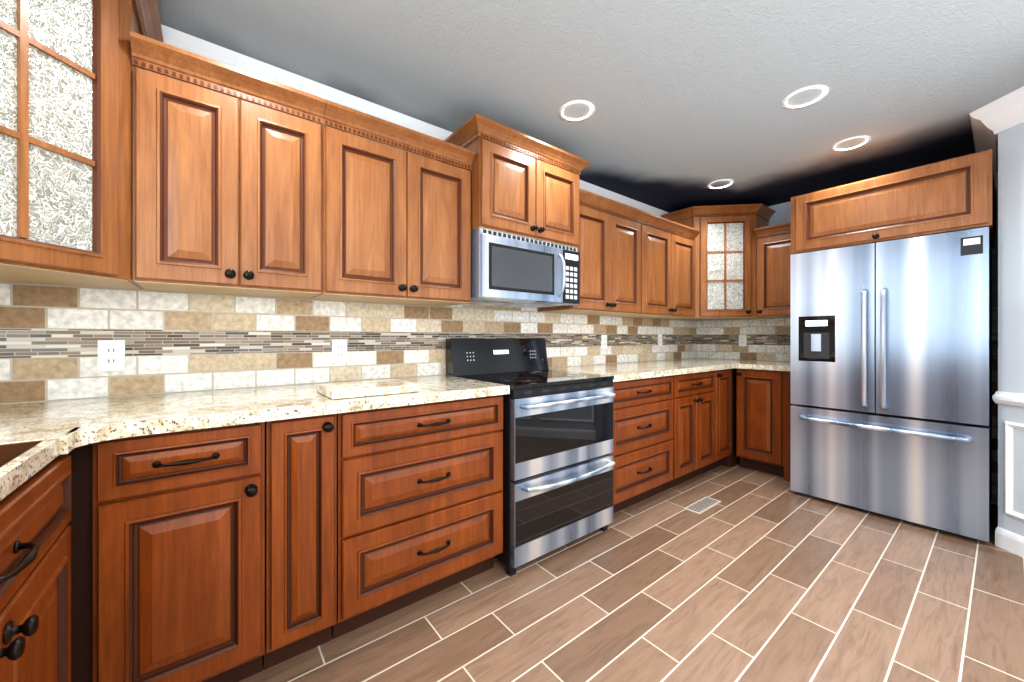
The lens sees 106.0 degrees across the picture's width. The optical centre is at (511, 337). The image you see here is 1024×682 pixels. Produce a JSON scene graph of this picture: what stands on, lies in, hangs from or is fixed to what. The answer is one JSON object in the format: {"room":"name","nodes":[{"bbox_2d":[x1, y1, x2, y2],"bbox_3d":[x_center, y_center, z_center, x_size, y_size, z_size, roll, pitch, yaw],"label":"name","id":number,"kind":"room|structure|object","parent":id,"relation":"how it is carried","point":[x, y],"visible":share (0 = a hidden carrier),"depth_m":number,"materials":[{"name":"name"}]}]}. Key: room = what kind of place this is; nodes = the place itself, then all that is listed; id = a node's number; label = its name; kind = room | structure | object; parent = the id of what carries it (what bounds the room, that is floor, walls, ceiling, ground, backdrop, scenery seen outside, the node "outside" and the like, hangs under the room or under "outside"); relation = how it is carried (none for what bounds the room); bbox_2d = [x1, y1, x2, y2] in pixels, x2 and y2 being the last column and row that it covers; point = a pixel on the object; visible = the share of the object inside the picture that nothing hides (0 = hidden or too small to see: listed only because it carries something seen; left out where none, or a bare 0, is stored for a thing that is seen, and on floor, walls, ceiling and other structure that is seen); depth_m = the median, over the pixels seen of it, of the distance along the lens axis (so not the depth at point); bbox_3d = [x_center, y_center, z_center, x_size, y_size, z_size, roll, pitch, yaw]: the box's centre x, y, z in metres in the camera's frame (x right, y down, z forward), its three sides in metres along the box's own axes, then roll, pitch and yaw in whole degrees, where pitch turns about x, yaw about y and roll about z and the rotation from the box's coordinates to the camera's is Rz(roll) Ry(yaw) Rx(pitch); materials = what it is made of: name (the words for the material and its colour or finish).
{"room":"kitchen","nodes":[
{"label":"kitchen","id":0,"kind":"room"},
{"bbox_2d":[0,25,696,403],"bbox_3d":[-0.758,-0.060,2.098,7.180,2.400,0.060,0,0,-38],"label":"wall","id":1,"kind":"structure","parent":0,"point":[50,335],"depth_m":1.74,"materials":[{"name":"tile"}]},
{"bbox_2d":[0,0,147,289],"bbox_3d":[-1.506,-0.696,1.036,0.687,1.011,0.687,0,0,-38],"label":"upper cabinet","id":2,"kind":"object","parent":1,"relation":"attached to","point":[122,166],"depth_m":1.11,"materials":[{"name":"brown wood"}]},
{"bbox_2d":[98,340,124,370],"bbox_3d":[-1.517,0.068,1.461,0.072,0.116,0.008,0,0,-38],"label":"electrical outlet","id":3,"kind":"object","parent":1,"relation":"attached to","point":[111,355],"visible":1,"depth_m":1.46,"materials":[{"name":"white plastic"}]},
{"bbox_2d":[136,28,331,299],"bbox_3d":[-1.107,-0.585,1.555,0.579,0.791,0.360,0,0,-38],"label":"upper cabinet","id":4,"kind":"object","parent":1,"relation":"attached to","point":[234,195],"depth_m":1.42,"materials":[{"name":"brown wood"}]},
{"bbox_2d":[332,340,346,362],"bbox_3d":[-0.877,0.068,1.962,0.072,0.116,0.008,0,0,-38],"label":"electrical outlet","id":5,"kind":"object","parent":1,"relation":"attached to","point":[339,350],"visible":1,"depth_m":1.96,"materials":[{"name":"white plastic"}]},
{"bbox_2d":[324,102,476,306],"bbox_3d":[-0.590,-0.585,1.959,0.731,0.791,0.360,0,0,-38],"label":"upper cabinet","id":6,"kind":"object","parent":1,"relation":"attached to","point":[403,221],"depth_m":1.82,"materials":[{"name":"brown wood"}]},
{"bbox_2d":[135,15,683,219],"bbox_3d":[0.015,-1.239,2.684,5.116,0.040,0.034,0,0,-38],"label":"trim","id":7,"kind":"structure","parent":1,"relation":"attached to","point":[223,52],"depth_m":1.90,"materials":[{"name":"white paint"}]},
{"bbox_2d":[452,115,587,247],"bbox_3d":[0.026,-0.858,2.389,0.762,0.546,0.440,0,0,-38],"label":"upper cabinet","id":8,"kind":"object","parent":1,"relation":"attached to","point":[527,186],"depth_m":2.20,"materials":[{"name":"brown wood"}]},
{"bbox_2d":[466,227,579,307],"bbox_3d":[0.032,-0.396,2.382,0.755,0.368,0.457,0,0,-38],"label":"microwave","id":9,"kind":"object","parent":8,"relation":"attached to","point":[509,270],"visible":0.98,"depth_m":2.20,"materials":[{"name":"silver metal"}]},
{"bbox_2d":[539,191,647,315],"bbox_3d":[0.616,-0.585,2.901,0.791,0.791,0.360,0,0,-38],"label":"upper cabinet","id":10,"kind":"object","parent":1,"relation":"attached to","point":[614,264],"depth_m":2.82,"materials":[{"name":"brown wood"}]},
{"bbox_2d":[601,335,606,348],"bbox_3d":[0.779,0.035,3.255,0.072,0.116,0.008,0,0,-38],"label":"electrical outlet","id":11,"kind":"object","parent":1,"relation":"attached to","point":[603,341],"visible":1,"depth_m":3.25,"materials":[{"name":"white plastic"}]},
{"bbox_2d":[658,334,661,345],"bbox_3d":[1.454,0.025,3.782,0.072,0.116,0.008,0,0,-38],"label":"electrical outlet","id":12,"kind":"object","parent":1,"relation":"attached to","point":[659,339],"visible":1,"depth_m":3.78,"materials":[{"name":"white plastic"}]},
{"bbox_2d":[624,212,699,319],"bbox_3d":[1.269,-0.585,3.412,0.867,0.791,0.360,0,0,-38],"label":"upper cabinet","id":13,"kind":"object","parent":1,"relation":"attached to","point":[673,249],"depth_m":3.33,"materials":[{"name":"brown wood"}]},
{"bbox_2d":[664,204,771,319],"bbox_3d":[1.982,-0.696,3.761,0.687,1.011,0.687,0,0,-38],"label":"upper cabinet","id":14,"kind":"object","parent":1,"relation":"attached to","point":[727,242],"depth_m":3.53,"materials":[{"name":"brown wood"}]},
{"bbox_2d":[132,0,1023,218],"bbox_3d":[0.857,-1.290,0.022,7.170,0.060,5.300,0,0,-38],"label":"ceiling","id":15,"kind":"structure","parent":0,"point":[685,98],"depth_m":1.83,"materials":[{"name":"white paint"}]},
{"bbox_2d":[559,100,594,121],"bbox_3d":[0.359,-1.268,2.146,0.200,0.027,0.200,0,0,-38],"label":"recessed light","id":16,"kind":"object","parent":15,"relation":"in","point":[589,115],"visible":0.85,"depth_m":2.14,"materials":[{"name":"white"}]},
{"bbox_2d":[707,179,733,188],"bbox_3d":[1.709,-1.268,3.163,0.200,0.027,0.200,0,0,-38],"label":"recessed light","id":17,"kind":"object","parent":15,"relation":"in","point":[730,184],"visible":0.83,"depth_m":3.15,"materials":[{"name":"white"}]},
{"bbox_2d":[781,85,828,109],"bbox_3d":[1.534,-1.268,2.023,0.200,0.027,0.200,0,0,-38],"label":"recessed light","id":18,"kind":"object","parent":15,"relation":"in","point":[825,89],"visible":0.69,"depth_m":2.02,"materials":[{"name":"white"}]},
{"bbox_2d":[831,136,871,151],"bbox_3d":[2.198,-1.268,2.504,0.200,0.027,0.200,0,0,-38],"label":"recessed light","id":19,"kind":"object","parent":15,"relation":"in","point":[868,140],"visible":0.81,"depth_m":2.49,"materials":[{"name":"white"}]},
{"bbox_2d":[239,463,1023,681],"bbox_3d":[0.857,1.170,0.022,7.170,0.060,5.300,0,0,-38],"label":"floor","id":20,"kind":"structure","parent":0,"point":[755,576],"depth_m":1.62,"materials":[{"name":"brown tile"}]},
{"bbox_2d":[0,444,91,681],"bbox_3d":[-1.512,0.704,1.007,0.643,0.872,0.725,0,0,-38],"label":"base cabinet","id":21,"kind":"object","parent":20,"relation":"on","point":[46,523],"depth_m":0.79,"materials":[{"name":"brown wood"}]},
{"bbox_2d":[92,421,271,681],"bbox_3d":[-1.154,0.704,1.335,0.458,0.872,0.650,0,0,-38],"label":"base cabinet","id":22,"kind":"object","parent":20,"relation":"on","point":[235,553],"depth_m":1.12,"materials":[{"name":"brown wood"}]},
{"bbox_2d":[0,395,135,500],"bbox_3d":[-0.743,0.310,0.039,0.660,0.170,3.196,0,0,-38],"label":"countertop","id":23,"kind":"structure","parent":22,"relation":"on","point":[36,437],"depth_m":0.94,"materials":[{"name":"stone"}]},
{"bbox_2d":[100,375,509,441],"bbox_3d":[-0.739,0.245,1.632,1.371,0.040,0.690,0,0,-38],"label":"countertop","id":24,"kind":"structure","parent":22,"relation":"on","point":[151,414],"depth_m":1.34,"materials":[{"name":"stone"}]},
{"bbox_2d":[316,379,419,398],"bbox_3d":[-0.595,0.208,1.597,0.340,0.030,0.270,0,0,-38],"label":"board","id":25,"kind":"object","parent":24,"relation":"on","point":[342,390],"visible":0.94,"depth_m":1.52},
{"bbox_2d":[272,412,347,665],"bbox_3d":[-0.887,0.704,1.544,0.220,0.872,0.650,0,0,-38],"label":"base cabinet","id":26,"kind":"object","parent":20,"relation":"on","point":[310,454],"depth_m":1.33,"materials":[{"name":"brown wood"}]},
{"bbox_2d":[348,395,502,631],"bbox_3d":[-0.506,0.704,1.841,0.746,0.872,0.650,0,0,-38],"label":"base cabinet","id":27,"kind":"object","parent":20,"relation":"on","point":[425,481],"depth_m":1.58,"materials":[{"name":"brown wood"}]},
{"bbox_2d":[446,338,614,575],"bbox_3d":[0.118,0.573,2.272,0.758,1.135,0.706,0,0,-38],"label":"range","id":28,"kind":"object","parent":20,"relation":"on","point":[558,460],"visible":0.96,"depth_m":2.02,"materials":[{"name":"silver metal"}]},
{"bbox_2d":[609,375,679,513],"bbox_3d":[0.691,0.704,2.777,0.757,0.872,0.650,0,0,-38],"label":"base cabinet","id":29,"kind":"object","parent":20,"relation":"on","point":[646,453],"depth_m":2.57,"materials":[{"name":"brown wood"}]},
{"bbox_2d":[549,358,747,381],"bbox_3d":[1.317,0.245,3.263,2.345,0.040,0.653,0,0,-38],"label":"countertop","id":30,"kind":"structure","parent":29,"relation":"on","point":[648,369],"depth_m":2.90,"materials":[{"name":"stone"}]},
{"bbox_2d":[680,370,723,482],"bbox_3d":[1.243,0.704,3.208,0.644,0.872,0.650,0,0,-38],"label":"base cabinet","id":31,"kind":"object","parent":20,"relation":"on","point":[701,393],"depth_m":3.04,"materials":[{"name":"brown wood"}]},
{"bbox_2d":[684,496,720,513],"bbox_3d":[1.299,1.137,2.623,0.310,0.005,0.105,0,0,-38],"label":"floor vent","id":32,"kind":"object","parent":20,"relation":"in","point":[702,505],"visible":1,"depth_m":2.61,"materials":[{"name":"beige metal"}]},
{"bbox_2d":[724,368,735,466],"bbox_3d":[1.622,0.704,3.504,0.317,0.872,0.650,0,0,-38],"label":"base cabinet","id":33,"kind":"object","parent":20,"relation":"on","point":[729,374],"depth_m":3.35,"materials":[{"name":"brown wood"}]},
{"bbox_2d":[736,368,793,480],"bbox_3d":[2.284,0.704,3.400,0.655,0.872,0.355,0,0,-38],"label":"base cabinet","id":34,"kind":"object","parent":20,"relation":"on","point":[763,404],"depth_m":3.19,"materials":[{"name":"brown wood"}]},
{"bbox_2d":[736,360,789,370],"bbox_3d":[2.330,0.245,3.342,0.651,0.040,0.454,0,0,-38],"label":"countertop","id":35,"kind":"structure","parent":34,"relation":"on","point":[751,364],"depth_m":3.23,"materials":[{"name":"stone"}]},
{"bbox_2d":[790,227,991,541],"bbox_3d":[2.624,0.269,2.697,0.951,1.742,0.908,0,0,-38],"label":"fridge","id":36,"kind":"object","parent":20,"relation":"on","point":[891,376],"visible":1,"depth_m":2.37,"materials":[{"name":"silver metal"}]},
{"bbox_2d":[697,170,997,504],"bbox_3d":[3.666,-0.060,2.217,0.060,2.400,5.200,0,0,-38],"label":"wall","id":37,"kind":"structure","parent":0,"point":[768,339],"depth_m":3.69,"materials":[{"name":"tile"}]},
{"bbox_2d":[739,335,746,345],"bbox_3d":[2.322,0.030,3.882,0.008,0.116,0.072,0,0,-38],"label":"electrical outlet","id":38,"kind":"object","parent":37,"relation":"attached to","point":[742,340],"visible":1,"depth_m":3.88,"materials":[{"name":"white plastic"}]},
{"bbox_2d":[756,223,789,318],"bbox_3d":[2.455,-0.585,3.421,0.360,0.791,0.424,0,0,-38],"label":"upper cabinet","id":39,"kind":"object","parent":37,"relation":"attached to","point":[772,267],"depth_m":3.40,"materials":[{"name":"brown wood"}]},
{"bbox_2d":[969,86,1023,557],"bbox_3d":[2.893,-0.060,0.655,3.081,2.400,2.782,0,0,-38],"label":"wall","id":40,"kind":"structure","parent":0,"point":[997,125],"depth_m":2.06,"materials":[{"name":"white paint"}]},
{"bbox_2d":[784,149,994,255],"bbox_3d":[2.648,-0.819,2.712,0.930,0.413,0.923,0,0,-38],"label":"upper cabinet","id":41,"kind":"object","parent":40,"relation":"attached to","point":[958,193],"depth_m":2.37,"materials":[{"name":"brown wood"}]}
]}

